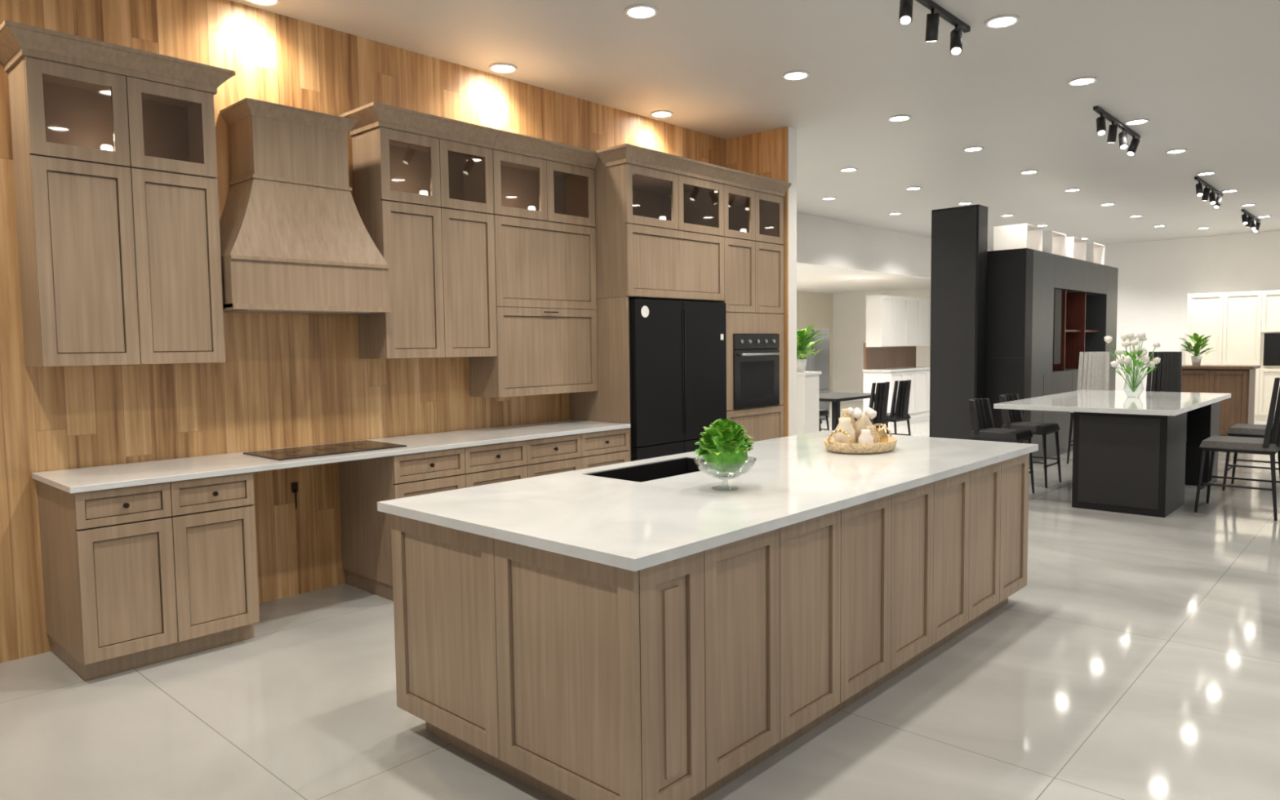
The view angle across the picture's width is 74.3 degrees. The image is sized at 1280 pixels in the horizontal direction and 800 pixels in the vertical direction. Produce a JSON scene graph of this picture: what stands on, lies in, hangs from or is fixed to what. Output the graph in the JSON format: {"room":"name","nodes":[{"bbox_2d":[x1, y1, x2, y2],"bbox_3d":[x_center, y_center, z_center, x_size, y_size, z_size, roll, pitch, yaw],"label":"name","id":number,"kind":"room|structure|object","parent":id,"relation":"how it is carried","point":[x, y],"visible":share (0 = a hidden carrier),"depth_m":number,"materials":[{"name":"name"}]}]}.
{"room":"store","nodes":[
{"label":"store","id":0,"kind":"room"},
{"bbox_2d":[0,0,726,662],"bbox_3d":[-3.172,-0.466,4.109,0.120,3.510,11.770,3,5,43],"label":"wall","id":1,"kind":"structure","parent":0,"point":[284,380],"depth_m":5.04,"materials":[{"name":"brown wood"}]},
{"bbox_2d":[0,19,235,366],"bbox_3d":[-2.612,-0.948,4.287,0.419,1.535,0.991,3,5,43],"label":"upper cabinet","id":2,"kind":"object","parent":1,"relation":"attached to","point":[114,148],"visible":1,"depth_m":4.18,"materials":[{"name":"beige wood"}]},
{"bbox_2d":[291,482,297,508],"bbox_3d":[-2.116,0.588,5.195,0.025,0.160,0.035,3,5,43],"label":"power outlet","id":3,"kind":"object","parent":1,"relation":"attached to","point":[294,485],"visible":1,"depth_m":5.19,"materials":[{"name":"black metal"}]},
{"bbox_2d":[219,97,391,315],"bbox_3d":[-2.003,-1.084,4.934,0.428,1.143,0.936,3,5,43],"label":"range hood","id":4,"kind":"object","parent":1,"relation":"attached to","point":[295,238],"visible":0.93,"depth_m":4.79,"materials":[{"name":"beige wood"}]},
{"bbox_2d":[338,102,499,359],"bbox_3d":[-1.415,-1.048,5.580,0.419,1.535,0.942,3,5,43],"label":"upper cabinet","id":5,"kind":"object","parent":1,"relation":"attached to","point":[423,183],"visible":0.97,"depth_m":5.49,"materials":[{"name":"beige wood"}]},
{"bbox_2d":[469,129,599,397],"bbox_3d":[-0.762,-0.957,6.293,0.419,1.825,0.974,3,5,43],"label":"upper cabinet","id":6,"kind":"object","parent":1,"relation":"attached to","point":[544,191],"visible":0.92,"depth_m":6.21,"materials":[{"name":"beige wood"}]},
{"bbox_2d":[593,143,731,302],"bbox_3d":[0.067,-1.371,6.927,0.749,1.103,1.282,3,5,43],"label":"upper cabinet","id":7,"kind":"object","parent":1,"relation":"attached to","point":[659,227],"visible":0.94,"depth_m":6.67,"materials":[{"name":"beige wood"}]},
{"bbox_2d":[0,400,1279,799],"bbox_3d":[4.203,0.832,10.505,20.000,0.100,31.000,3,5,43],"label":"floor","id":8,"kind":"structure","parent":0,"point":[1137,657],"depth_m":3.57,"materials":[{"name":"tile"}]},
{"bbox_2d":[37,472,259,680],"bbox_3d":[-2.490,0.826,4.314,0.686,0.888,0.790,3,5,43],"label":"base cabinet","id":9,"kind":"object","parent":8,"relation":"on","point":[136,576],"visible":1,"depth_m":4.06,"materials":[{"name":"beige wood"}]},
{"bbox_2d":[338,428,629,600],"bbox_3d":[-0.992,0.702,5.931,0.686,0.888,2.005,3,5,43],"label":"base cabinet","id":10,"kind":"object","parent":8,"relation":"on","point":[366,531],"visible":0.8,"depth_m":5.31,"materials":[{"name":"beige wood"}]},
{"bbox_2d":[31,419,631,493],"bbox_3d":[-1.550,0.287,5.309,0.681,0.030,3.625,3,5,43],"label":"countertop","id":11,"kind":"structure","parent":10,"relation":"on","point":[71,481],"depth_m":4.59,"materials":[{"name":"white stone"}]},
{"bbox_2d":[243,440,406,460],"bbox_3d":[-1.850,0.292,4.997,0.470,0.009,0.780,3,5,43],"label":"cooktop","id":12,"kind":"object","parent":11,"relation":"in","point":[291,453],"visible":1,"depth_m":4.94,"materials":[{"name":"black glass"}]},
{"bbox_2d":[569,297,631,461],"bbox_3d":[-0.320,0.148,6.661,0.646,1.880,0.030,3,5,43],"label":"end panel","id":13,"kind":"object","parent":8,"relation":"on","point":[611,403],"visible":0.36,"depth_m":6.52,"materials":[{"name":"beige wood"}]},
{"bbox_2d":[628,298,726,461],"bbox_3d":[0.117,0.124,7.071,0.672,1.865,1.135,3,5,43],"label":"refrigerator","id":14,"kind":"object","parent":8,"relation":"on","point":[677,348],"visible":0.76,"depth_m":6.74,"materials":[{"name":"black metal"}]},
{"bbox_2d":[377,430,1038,799],"bbox_3d":[0.635,0.784,4.096,1.373,0.920,3.385,3,5,43],"label":"kitchen island","id":15,"kind":"object","parent":8,"relation":"on","point":[642,629],"visible":0.97,"depth_m":3.01,"materials":[{"name":"beige wood"}]},
{"bbox_2d":[585,457,711,482],"bbox_3d":[0.127,0.452,4.101,0.378,0.236,0.768,3,5,43],"label":"sink","id":16,"kind":"object","parent":15,"relation":"in","point":[646,472],"depth_m":4.28,"materials":[{"name":"metal"}]},
{"bbox_2d":[693,417,756,491],"bbox_3d":[0.347,0.221,3.473,0.260,0.293,0.265,3,5,43],"label":"potted plant","id":17,"kind":"object","parent":15,"relation":"on","point":[725,446],"visible":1,"depth_m":3.41,"materials":[{"name":"green plant"}]},
{"bbox_2d":[823,407,897,454],"bbox_3d":[1.221,0.160,4.683,0.376,0.236,0.470,3,5,43],"label":"tray","id":18,"kind":"object","parent":15,"relation":"on","point":[851,437],"visible":1,"depth_m":4.58,"materials":[{"name":"beige wicker"}]},
{"bbox_2d":[714,168,791,442],"bbox_3d":[0.827,-0.494,7.796,0.749,2.985,0.920,3,5,43],"label":"tall cabinet","id":19,"kind":"object","parent":8,"relation":"on","point":[753,236],"visible":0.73,"depth_m":7.59,"materials":[{"name":"beige wood"}]},
{"bbox_2d":[733,333,780,408],"bbox_3d":[0.846,-0.275,7.808,0.677,0.655,0.700,3,5,43],"label":"built-in oven","id":20,"kind":"object","parent":19,"relation":"in","point":[756,358],"visible":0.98,"depth_m":7.58,"materials":[{"name":"grey metal"}]},
{"bbox_2d":[796,371,822,435],"bbox_3d":[1.824,0.276,9.593,0.340,1.190,0.340,3,5,43],"label":"pedestal","id":21,"kind":"object","parent":8,"relation":"on","point":[807,382],"visible":0.39,"depth_m":9.43,"materials":[{"name":"white paint"}]},
{"bbox_2d":[796,324,826,372],"bbox_3d":[1.822,-0.584,9.533,0.558,0.532,0.581,3,5,43],"label":"potted plant","id":22,"kind":"object","parent":21,"relation":"on","point":[802,352],"visible":0.75,"depth_m":9.45,"materials":[{"name":"green plant"}]},
{"bbox_2d":[796,328,829,420],"bbox_3d":[3.315,-0.501,16.684,0.630,1.780,0.600,3,5,43],"label":"panel","id":23,"kind":"object","parent":8,"relation":"on","point":[820,362],"visible":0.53,"depth_m":16.46,"materials":[{"name":"grey paint"}]},
{"bbox_2d":[818,417,822,431],"bbox_3d":[2.124,0.260,11.394,0.482,0.981,0.554,3,5,43],"label":"dining chair","id":24,"kind":"object","parent":8,"relation":"on","point":[820,419],"visible":0.04,"depth_m":11.42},
{"bbox_2d":[818,408,829,430],"bbox_3d":[2.527,0.162,12.824,0.554,0.981,0.482,3,5,43],"label":"dining chair","id":25,"kind":"object","parent":8,"relation":"on","point":[821,412],"visible":0.06,"depth_m":12.78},
{"bbox_2d":[818,391,879,431],"bbox_3d":[2.821,0.311,12.153,0.800,0.760,1.400,3,5,43],"label":"dining table","id":26,"kind":"object","parent":8,"relation":"on","point":[836,397],"visible":0.29,"depth_m":11.73,"materials":[{"name":"black wood"}]},
{"bbox_2d":[853,381,889,434],"bbox_3d":[3.079,0.245,11.431,0.554,0.981,0.482,3,5,43],"label":"dining chair","id":27,"kind":"object","parent":8,"relation":"on","point":[881,400],"visible":0.45,"depth_m":11.20,"materials":[{"name":"black wood"}]},
{"bbox_2d":[880,379,911,435],"bbox_3d":[3.520,0.209,11.908,0.554,0.981,0.482,3,5,43],"label":"dining chair","id":28,"kind":"object","parent":8,"relation":"on","point":[900,414],"visible":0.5,"depth_m":11.66,"materials":[{"name":"black wood"}]},
{"bbox_2d":[862,294,930,418],"bbox_3d":[5.273,-0.851,16.892,0.600,2.400,2.300,3,5,43],"label":"kitchen cabinets","id":29,"kind":"object","parent":8,"relation":"on","point":[895,326],"visible":0.83,"depth_m":16.62,"materials":[{"name":"paint"}]},
{"bbox_2d":[929,204,987,439],"bbox_3d":[3.920,-0.778,10.425,0.580,3.130,0.300,3,5,43],"label":"column","id":30,"kind":"structure","parent":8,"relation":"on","point":[959,234],"depth_m":10.28,"materials":[{"name":"black paint"}]},
{"bbox_2d":[968,398,1034,493],"bbox_3d":[3.541,0.465,8.360,0.554,0.931,0.482,3,5,43],"label":"counter stool","id":31,"kind":"object","parent":8,"relation":"on","point":[981,431],"visible":0.66,"depth_m":8.31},
{"bbox_2d":[999,394,1061,488],"bbox_3d":[4.117,0.417,8.982,0.554,0.931,0.482,3,5,43],"label":"counter stool","id":32,"kind":"object","parent":8,"relation":"on","point":[1010,418],"visible":0.69,"depth_m":8.91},
{"bbox_2d":[985,248,1118,463],"bbox_3d":[5.717,-0.624,11.787,0.685,2.600,4.103,3,5,43],"label":"tall cabinet","id":33,"kind":"object","parent":8,"relation":"on","point":[1044,309],"visible":0.73,"depth_m":10.55,"materials":[{"name":"grey laminate"}]},
{"bbox_2d":[993,223,1043,251],"bbox_3d":[4.789,-2.016,10.698,0.400,0.336,0.600,3,5,43],"label":"display box","id":34,"kind":"object","parent":33,"relation":"on","point":[1029,236],"visible":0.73,"depth_m":10.53,"materials":[{"name":"white wood"}]},
{"bbox_2d":[1042,230,1066,256],"bbox_3d":[5.433,-2.070,11.395,0.400,0.336,0.600,3,5,43],"label":"display box","id":35,"kind":"object","parent":33,"relation":"on","point":[1054,242],"visible":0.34,"depth_m":11.46,"materials":[{"name":"white wood"}]},
{"bbox_2d":[1066,236,1086,261],"bbox_3d":[6.077,-2.123,12.091,0.400,0.336,0.600,3,5,43],"label":"display box","id":36,"kind":"object","parent":33,"relation":"on","point":[1076,247],"visible":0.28,"depth_m":12.16,"materials":[{"name":"white wood"}]},
{"bbox_2d":[1086,241,1104,265],"bbox_3d":[6.722,-2.177,12.787,0.400,0.336,0.600,3,5,43],"label":"display box","id":37,"kind":"object","parent":33,"relation":"on","point":[1095,251],"visible":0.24,"depth_m":12.85,"materials":[{"name":"white wood"}]},
{"bbox_2d":[1066,351,1110,463],"bbox_3d":[5.492,0.097,10.314,0.382,1.361,0.454,3,5,43],"label":"counter stool","id":38,"kind":"object","parent":8,"relation":"on","point":[1095,375],"visible":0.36,"depth_m":10.41,"materials":[{"name":"white fabric"}]},
{"bbox_2d":[993,389,1231,517],"bbox_3d":[4.830,0.442,8.530,1.470,0.920,2.800,3,5,43],"label":"kitchen island","id":39,"kind":"object","parent":8,"relation":"on","point":[1138,455],"visible":0.96,"depth_m":7.46,"materials":[{"name":"black wood"}]},
{"bbox_2d":[1104,331,1160,397],"bbox_3d":[5.057,-0.363,8.641,0.484,0.665,0.450,-1,4,-5],"label":"flower vase","id":40,"kind":"object","parent":39,"relation":"on","point":[1141,352],"visible":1,"depth_m":8.60,"materials":[{"name":"clear glass"}]},
{"bbox_2d":[1146,351,1182,391],"bbox_3d":[6.043,0.123,9.806,0.382,1.361,0.454,3,5,43],"label":"counter stool","id":41,"kind":"object","parent":8,"relation":"on","point":[1166,377],"visible":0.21,"depth_m":9.90,"materials":[{"name":"black fabric"}]},
{"bbox_2d":[1181,364,1260,435],"bbox_3d":[8.583,0.034,12.667,1.050,1.100,0.700,3,5,43],"label":"kitchen island","id":42,"kind":"object","parent":8,"relation":"on","point":[1238,380],"visible":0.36,"depth_m":12.31,"materials":[{"name":"brown wood"}]},
{"bbox_2d":[1178,333,1213,365],"bbox_3d":[8.417,-0.770,12.781,0.470,0.492,0.482,3,5,43],"label":"potted plant","id":43,"kind":"object","parent":42,"relation":"on","point":[1196,360],"visible":1,"depth_m":12.73,"materials":[{"name":"green plant"}]},
{"bbox_2d":[1185,289,1279,420],"bbox_3d":[11.600,-0.829,15.710,2.300,2.350,1.110,3,5,43],"label":"storage cabinet","id":44,"kind":"object","parent":8,"relation":"on","point":[1243,327],"visible":0.54,"depth_m":15.46,"materials":[{"name":"beige paint"}]},
{"bbox_2d":[1194,377,1279,520],"bbox_3d":[5.245,0.385,7.322,0.634,1.181,0.562,3,5,43],"label":"counter stool","id":45,"kind":"object","parent":8,"relation":"on","point":[1270,444],"visible":1,"depth_m":7.13,"materials":[{"name":"black metal"}]},
{"bbox_2d":[1222,423,1279,490],"bbox_3d":[6.194,0.306,8.348,0.634,1.181,0.562,3,5,43],"label":"counter stool","id":46,"kind":"object","parent":8,"relation":"on","point":[1247,430],"visible":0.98,"depth_m":8.33,"materials":[{"name":"grey fabric"}]},
{"bbox_2d":[230,0,1279,250],"bbox_3d":[4.996,-2.509,6.101,13.100,0.100,26.000,3,5,43],"label":"ceiling","id":47,"kind":"structure","parent":0,"point":[1205,74],"depth_m":6.56,"materials":[{"name":"paint"}]},
{"bbox_2d":[244,0,279,5],"bbox_3d":[-2.147,-2.275,4.788,0.200,0.010,0.200,3,5,43],"label":"recessed light","id":48,"kind":"object","parent":47,"relation":"in","point":[262,2],"visible":1,"depth_m":4.84,"materials":[{"name":"white paint"}]},
{"bbox_2d":[488,62,516,73],"bbox_3d":[-0.980,-2.372,6.048,0.200,0.010,0.200,3,5,43],"label":"recessed light","id":49,"kind":"object","parent":47,"relation":"in","point":[502,68],"visible":1,"depth_m":6.05,"materials":[{"name":"white paint"}]},
{"bbox_2d":[624,4,657,18],"bbox_3d":[0.008,-2.320,5.056,0.200,0.010,0.200,3,5,43],"label":"recessed light","id":50,"kind":"object","parent":47,"relation":"in","point":[636,11],"visible":1,"depth_m":5.05,"materials":[{"name":"white paint"}]},
{"bbox_2d":[649,110,673,117],"bbox_3d":[0.186,-2.469,7.308,0.200,0.010,0.200,3,5,43],"label":"recessed light","id":51,"kind":"object","parent":47,"relation":"in","point":[661,113],"visible":1,"depth_m":7.30,"materials":[{"name":"white paint"}]},
{"bbox_2d":[782,71,809,80],"bbox_3d":[1.161,-2.416,6.301,0.200,0.010,0.200,3,5,43],"label":"recessed light","id":52,"kind":"object","parent":47,"relation":"in","point":[793,75],"visible":1,"depth_m":6.30,"materials":[{"name":"white paint"}]},
{"bbox_2d":[821,196,836,199],"bbox_3d":[2.615,-2.786,11.696,0.200,0.010,0.200,3,5,43],"label":"recessed light","id":53,"kind":"object","parent":47,"relation":"in","point":[828,197],"visible":1,"depth_m":11.70,"materials":[{"name":"white paint"}]},
{"bbox_2d":[840,167,857,172],"bbox_3d":[2.409,-2.658,9.768,0.200,0.010,0.200,3,5,43],"label":"recessed light","id":54,"kind":"object","parent":47,"relation":"in","point":[851,169],"visible":1,"depth_m":9.77,"materials":[{"name":"white paint"}]},
{"bbox_2d":[888,212,902,214],"bbox_3d":[3.971,-2.899,13.162,0.200,0.010,0.200,3,5,43],"label":"recessed light","id":55,"kind":"object","parent":47,"relation":"in","point":[894,213],"visible":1,"depth_m":13.14,"materials":[{"name":"white paint"}]},
{"bbox_2d":[887,115,911,121],"bbox_3d":[2.314,-2.512,7.546,0.200,0.010,0.200,3,5,43],"label":"recessed light","id":56,"kind":"object","parent":47,"relation":"in","point":[898,117],"visible":1,"depth_m":7.54,"materials":[{"name":"white paint"}]},
{"bbox_2d":[905,186,921,190],"bbox_3d":[3.562,-2.754,11.013,0.200,0.010,0.200,3,5,43],"label":"recessed light","id":57,"kind":"object","parent":47,"relation":"in","point":[909,188],"visible":1,"depth_m":11.00,"materials":[{"name":"white paint"}]},
{"bbox_2d":[898,0,970,55],"bbox_3d":[1.734,-2.237,5.013,0.100,0.218,1.050,3,5,43],"label":"track spotlight","id":58,"kind":"object","parent":47,"relation":"hanging from","point":[905,15],"visible":1,"depth_m":5.01,"materials":[{"name":"black metal"}]},
{"bbox_2d":[957,201,972,204],"bbox_3d":[4.715,-2.849,12.258,0.200,0.010,0.200,3,5,43],"label":"recessed light","id":59,"kind":"object","parent":47,"relation":"in","point":[966,202],"visible":1,"depth_m":12.27,"materials":[{"name":"white paint"}]},
{"bbox_2d":[963,146,983,151],"bbox_3d":[3.467,-2.608,8.792,0.200,0.010,0.200,3,5,43],"label":"recessed light","id":60,"kind":"object","parent":47,"relation":"in","point":[970,148],"visible":1,"depth_m":8.79,"materials":[{"name":"white paint"}]},
{"bbox_2d":[984,14,1019,28],"bbox_3d":[2.263,-2.364,5.285,0.200,0.010,0.200,3,5,43],"label":"recessed light","id":61,"kind":"object","parent":47,"relation":"in","point":[1001,21],"visible":1,"depth_m":5.28,"materials":[{"name":"white paint"}]},
{"bbox_2d":[1000,214,1013,217],"bbox_3d":[5.868,-2.945,13.504,0.200,0.010,0.200,3,5,43],"label":"recessed light","id":62,"kind":"object","parent":47,"relation":"in","point":[1004,215],"visible":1,"depth_m":13.50,"materials":[{"name":"white paint"}]},
{"bbox_2d":[1019,169,1038,173],"bbox_3d":[4.620,-2.704,10.037,0.200,0.010,0.200,3,5,43],"label":"recessed light","id":63,"kind":"object","parent":47,"relation":"in","point":[1032,171],"visible":1,"depth_m":10.02,"materials":[{"name":"white paint"}]},
{"bbox_2d":[1035,224,1048,226],"bbox_3d":[7.021,-3.041,14.749,0.200,0.010,0.200,3,5,43],"label":"recessed light","id":64,"kind":"object","parent":47,"relation":"in","point":[1040,225],"visible":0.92,"depth_m":14.76,"materials":[{"name":"white paint"}]},
{"bbox_2d":[1064,188,1080,191],"bbox_3d":[5.773,-2.800,11.283,0.200,0.010,0.200,3,5,43],"label":"recessed light","id":65,"kind":"object","parent":47,"relation":"in","point":[1069,189],"visible":1,"depth_m":11.27,"materials":[{"name":"white paint"}]},
{"bbox_2d":[1067,76,1097,85],"bbox_3d":[3.416,-2.460,6.530,0.200,0.010,0.200,3,5,43],"label":"recessed light","id":66,"kind":"object","parent":47,"relation":"in","point":[1086,80],"visible":1,"depth_m":6.53,"materials":[{"name":"white paint"}]},
{"bbox_2d":[1099,203,1115,205],"bbox_3d":[6.926,-2.895,12.528,0.200,0.010,0.200,3,5,43],"label":"recessed light","id":67,"kind":"object","parent":47,"relation":"in","point":[1104,204],"visible":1,"depth_m":12.53,"materials":[{"name":"white paint"}]},
{"bbox_2d":[1093,105,1140,155],"bbox_3d":[4.413,-2.453,7.805,0.100,0.218,1.500,3,5,43],"label":"track spotlight","id":68,"kind":"object","parent":47,"relation":"hanging from","point":[1100,121],"visible":1,"depth_m":7.67,"materials":[{"name":"black metal"}]},
{"bbox_2d":[1128,215,1142,217],"bbox_3d":[8.079,-2.991,13.774,0.200,0.010,0.200,3,5,43],"label":"recessed light","id":69,"kind":"object","parent":47,"relation":"in","point":[1131,215],"visible":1,"depth_m":13.76,"materials":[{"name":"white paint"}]},
{"bbox_2d":[1124,118,1149,124],"bbox_3d":[4.569,-2.555,7.776,0.200,0.010,0.200,3,5,43],"label":"recessed light","id":70,"kind":"object","parent":47,"relation":"in","point":[1135,122],"visible":1,"depth_m":7.78,"materials":[{"name":"white paint"}]},
{"bbox_2d":[1164,148,1187,154],"bbox_3d":[5.722,-2.651,9.021,0.200,0.010,0.200,3,5,43],"label":"recessed light","id":71,"kind":"object","parent":47,"relation":"in","point":[1180,150],"visible":1,"depth_m":9.02,"materials":[{"name":"white paint"}]},
{"bbox_2d":[1196,171,1216,175],"bbox_3d":[6.875,-2.747,10.267,0.200,0.010,0.200,3,5,43],"label":"recessed light","id":72,"kind":"object","parent":47,"relation":"in","point":[1208,172],"visible":1,"depth_m":10.26,"materials":[{"name":"white paint"}]},
{"bbox_2d":[1194,176,1222,208],"bbox_3d":[7.500,-2.710,11.138,0.100,0.218,1.800,3,5,43],"label":"track spotlight","id":73,"kind":"object","parent":47,"relation":"hanging from","point":[1206,193],"visible":1,"depth_m":10.97,"materials":[{"name":"black metal"}]},
{"bbox_2d":[1220,189,1238,192],"bbox_3d":[8.028,-2.843,11.512,0.200,0.010,0.200,3,5,43],"label":"recessed light","id":74,"kind":"object","parent":47,"relation":"in","point":[1229,190],"visible":1,"depth_m":11.51,"materials":[{"name":"white paint"}]},
{"bbox_2d":[1240,204,1256,206],"bbox_3d":[9.181,-2.939,12.758,0.200,0.010,0.200,3,5,43],"label":"recessed light","id":75,"kind":"object","parent":47,"relation":"in","point":[1245,205],"visible":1,"depth_m":12.77,"materials":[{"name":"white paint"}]},
{"bbox_2d":[1241,208,1260,231],"bbox_3d":[10.009,-2.919,13.849,0.100,0.218,1.800,3,5,43],"label":"track spotlight","id":76,"kind":"object","parent":47,"relation":"hanging from","point":[1250,221],"visible":1,"depth_m":13.68,"materials":[{"name":"black metal"}]},
{"bbox_2d":[1256,215,1271,217],"bbox_3d":[10.334,-3.035,14.003,0.200,0.010,0.200,3,5,43],"label":"recessed light","id":77,"kind":"object","parent":47,"relation":"in","point":[1262,216],"visible":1,"depth_m":14.01,"materials":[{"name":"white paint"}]},
{"bbox_2d":[725,126,796,436],"bbox_3d":[0.430,-0.823,8.889,2.730,3.510,0.160,3,5,43],"label":"wall","id":78,"kind":"structure","parent":0,"point":[771,153],"depth_m":7.95,"materials":[{"name":"white paint"}]},
{"bbox_2d":[796,291,832,392],"bbox_3d":[0.649,-1.044,17.698,0.100,2.800,13.070,3,5,43],"label":"wall","id":79,"kind":"structure","parent":0,"point":[815,308],"depth_m":21.83,"materials":[{"name":"beige paint"}]},
{"bbox_2d":[796,264,930,293],"bbox_3d":[2.173,-2.418,16.181,4.300,0.100,13.070,3,5,43],"label":"ceiling","id":80,"kind":"structure","parent":0,"point":[809,278],"depth_m":18.06,"materials":[{"name":"white paint"}]},
{"bbox_2d":[796,212,990,279],"bbox_3d":[3.840,-1.247,14.727,0.200,3.510,13.070,3,5,43],"label":"wall header","id":81,"kind":"structure","parent":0,"point":[821,242],"depth_m":14.42,"materials":[{"name":"white paint"}]},
{"bbox_2d":[832,230,1279,400],"bbox_3d":[10.664,-1.508,17.391,20.000,3.510,0.120,3,5,43],"label":"wall","id":82,"kind":"structure","parent":0,"point":[1156,278],"depth_m":17.33,"materials":[{"name":"white paint"}]}
]}

